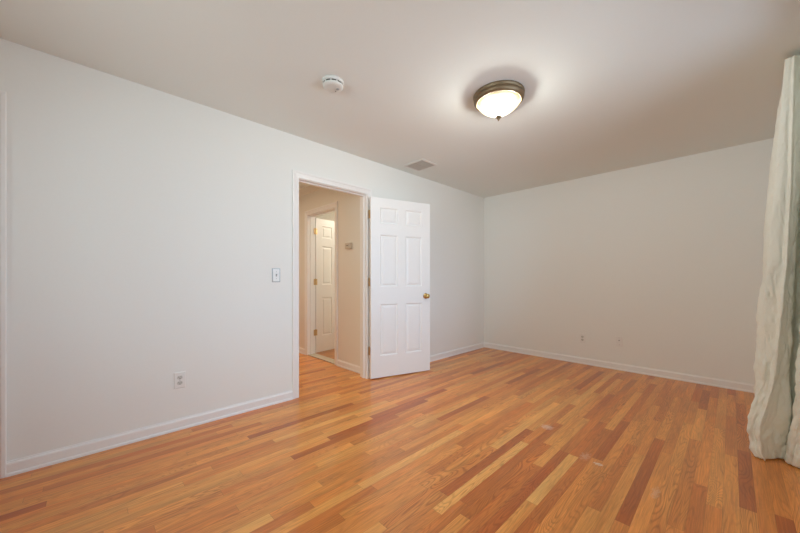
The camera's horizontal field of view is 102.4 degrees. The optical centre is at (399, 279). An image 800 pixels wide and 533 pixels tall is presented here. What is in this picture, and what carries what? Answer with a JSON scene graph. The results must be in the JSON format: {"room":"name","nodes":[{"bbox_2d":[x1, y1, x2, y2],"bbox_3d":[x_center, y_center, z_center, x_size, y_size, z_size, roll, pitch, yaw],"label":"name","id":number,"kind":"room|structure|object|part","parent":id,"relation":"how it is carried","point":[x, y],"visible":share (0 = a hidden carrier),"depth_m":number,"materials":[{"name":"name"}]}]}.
{"room":"empty bedroom","nodes":[
{"label":"empty bedroom","id":0,"kind":"room"},
{"bbox_2d":[0,38,483,460],"bbox_3d":[-0.945,-0.123,3.098,6.355,2.440,0.115,0,0,-44],"label":"wall","id":1,"kind":"structure","parent":0,"point":[148,228],"depth_m":2.25,"materials":[{"name":"paint"}]},
{"bbox_2d":[0,90,6,478],"bbox_3d":[-2.565,0.025,1.528,0.901,2.144,0.151,0,0,-44],"label":"door frame","id":2,"kind":"structure","parent":1,"relation":"attached to","point":[3,95],"depth_m":1.78,"materials":[{"name":"paint"}]},
{"bbox_2d":[174,371,185,388],"bbox_3d":[-1.616,0.735,2.361,0.072,0.118,0.009,0,0,-44],"label":"wall outlet","id":3,"kind":"object","parent":1,"relation":"attached to","point":[179,377],"visible":1,"depth_m":2.36,"materials":[{"name":"plastic"}]},
{"bbox_2d":[6,342,483,476],"bbox_3d":[-0.898,1.056,3.050,6.355,0.081,0.020,0,0,-44],"label":"baseboard","id":4,"kind":"structure","parent":1,"relation":"attached to","point":[33,462],"depth_m":2.21,"materials":[{"name":"paint"}]},
{"bbox_2d":[272,268,279,281],"bbox_3d":[-1.097,-0.043,2.857,0.074,0.124,0.020,0,0,-44],"label":"light switch","id":5,"kind":"object","parent":1,"relation":"attached to","point":[275,271],"visible":1,"depth_m":2.86,"materials":[{"name":"white plastic"}]},
{"bbox_3d":[-1.100,-0.043,2.860,0.057,0.107,0.004,0,0,-44],"label":"plate","id":6,"kind":"part","parent":5,"relation":"part of","materials":[{"name":"plastic"}]},
{"bbox_2d":[292,170,371,398],"bbox_3d":[-0.700,0.040,3.336,0.938,2.114,0.151,0,0,-44],"label":"door frame","id":7,"kind":"structure","parent":1,"relation":"attached to","point":[298,177],"depth_m":3.26,"materials":[{"name":"paint"}]},
{"bbox_2d":[368,197,429,378],"bbox_3d":[0.008,0.085,3.715,0.780,2.000,0.166,0,0,-27],"label":"door","id":8,"kind":"structure","parent":1,"relation":"in","point":[399,280],"depth_m":3.68,"materials":[{"name":"paint"}]},
{"bbox_2d":[315,212,334,220],"bbox_3d":[-2.754,-0.123,4.965,6.355,2.440,0.115,0,0,-44],"label":"wall","id":9,"kind":"structure","parent":0,"point":[330,216],"depth_m":6.22,"materials":[{"name":"paint"}]},
{"bbox_2d":[299,188,359,365],"bbox_3d":[-1.218,-0.123,4.644,0.115,2.440,2.485,0,0,-44],"label":"wall","id":10,"kind":"structure","parent":0,"point":[348,204],"depth_m":4.00,"materials":[{"name":"paint"}]},
{"bbox_2d":[299,185,320,196],"bbox_3d":[-1.272,-1.300,4.592,0.036,0.085,2.485,0,0,-44],"label":"ceiling","id":11,"kind":"structure","parent":10,"relation":"attached to","point":[309,189],"depth_m":4.65,"materials":[{"name":"paint"}]},
{"bbox_2d":[305,201,337,365],"bbox_3d":[-1.052,0.045,4.473,0.151,2.104,0.857,0,0,-44],"label":"door frame","id":12,"kind":"structure","parent":10,"relation":"attached to","point":[310,215],"depth_m":4.70,"materials":[{"name":"paint"}]},
{"bbox_2d":[314,218,334,352],"bbox_3d":[-1.054,0.079,5.052,0.166,2.000,0.749,0,0,38],"label":"door","id":13,"kind":"structure","parent":10,"relation":"in","point":[324,230],"depth_m":4.91,"materials":[{"name":"paint"}]},
{"bbox_2d":[299,347,359,373],"bbox_3d":[-1.272,1.056,4.604,0.020,0.081,2.467,0,0,-44],"label":"baseboard","id":14,"kind":"structure","parent":10,"relation":"attached to","point":[352,367],"depth_m":3.97,"materials":[{"name":"paint"}]},
{"bbox_2d":[345,242,351,248],"bbox_3d":[-0.631,-0.418,3.929,0.038,0.080,0.120,0,0,-44],"label":"thermostat","id":15,"kind":"object","parent":10,"relation":"attached to","point":[347,245],"visible":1,"depth_m":3.90,"materials":[{"name":"plastic"}]},
{"bbox_2d":[0,347,799,532],"bbox_3d":[-0.696,1.147,2.841,6.585,0.100,6.030,0,0,-44],"label":"floor","id":16,"kind":"structure","parent":0,"point":[482,440],"depth_m":1.89,"materials":[{"name":"brown wood"}]},
{"bbox_2d":[308,353,334,363],"bbox_3d":[-1.052,1.091,4.473,0.125,0.012,0.719,0,0,-44],"label":"threshold","id":17,"kind":"object","parent":16,"relation":"on","point":[327,359],"visible":0.76,"depth_m":4.45,"materials":[{"name":"wood"}]},
{"bbox_2d":[0,0,799,211],"bbox_3d":[-0.696,-1.393,2.841,6.585,0.100,6.030,0,0,-44],"label":"ceiling","id":18,"kind":"structure","parent":0,"point":[609,85],"depth_m":2.02,"materials":[{"name":"paint"}]},
{"bbox_2d":[322,75,343,92],"bbox_3d":[-0.454,-1.319,2.179,0.146,0.049,0.146,0,0,6],"label":"smoke detector","id":19,"kind":"object","parent":18,"relation":"attached to","point":[331,83],"visible":1,"depth_m":2.14,"materials":[{"name":"plastic"}]},
{"bbox_2d":[404,159,436,170],"bbox_3d":[0.237,-1.338,3.753,0.256,0.010,0.290,0,0,-44],"label":"ceiling vent","id":20,"kind":"object","parent":18,"relation":"in","point":[421,164],"visible":1,"depth_m":3.73,"materials":[{"name":"metal"}]},
{"bbox_2d":[473,80,524,120],"bbox_3d":[0.715,-1.247,2.334,0.358,0.192,0.358,0,0,-44],"label":"ceiling light","id":21,"kind":"object","parent":18,"relation":"attached to","point":[496,99],"visible":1,"depth_m":2.24,"materials":[{"name":"white glass"}]},
{"bbox_3d":[0.715,-1.237,2.334,0.303,0.112,0.303,0,0,-44],"label":"lamp shade","id":22,"kind":"part","parent":21,"relation":"part of","materials":[{"name":"white glass"}]},
{"bbox_2d":[484,138,773,383],"bbox_3d":[1.627,-0.123,5.093,0.115,2.440,6.030,0,0,-44],"label":"wall","id":23,"kind":"structure","parent":0,"point":[665,258],"depth_m":3.78,"materials":[{"name":"paint"}]},
{"bbox_2d":[580,333,585,342],"bbox_3d":[2.391,0.762,4.215,0.009,0.118,0.072,0,0,-44],"label":"wall outlet","id":24,"kind":"object","parent":23,"relation":"attached to","point":[582,336],"visible":1,"depth_m":4.21,"materials":[{"name":"plastic"}]},
{"bbox_2d":[484,342,753,392],"bbox_3d":[2.483,1.056,4.112,0.020,0.081,3.200,0,0,-44],"label":"baseboard","id":25,"kind":"structure","parent":23,"relation":"attached to","point":[746,387],"depth_m":3.80,"materials":[{"name":"paint"}]},
{"bbox_2d":[616,336,622,346],"bbox_3d":[2.671,0.749,3.921,0.016,0.118,0.072,0,0,-44],"label":"cable plate","id":26,"kind":"object","parent":23,"relation":"attached to","point":[619,340],"visible":1,"depth_m":3.92,"materials":[{"name":"plastic"}]},
{"bbox_3d":[1.362,-0.123,0.718,6.355,2.440,0.115,0,0,-44],"label":"wall","id":27,"kind":"structure","parent":0,"visible":0},
{"bbox_2d":[747,55,799,467],"bbox_3d":[2.361,-0.108,1.998,0.466,2.399,0.286,0,0,-44],"label":"curtain","id":28,"kind":"object","parent":27,"relation":"hanging from","point":[773,426],"visible":1,"depth_m":1.92,"materials":[{"name":"white fabric"}]}
]}

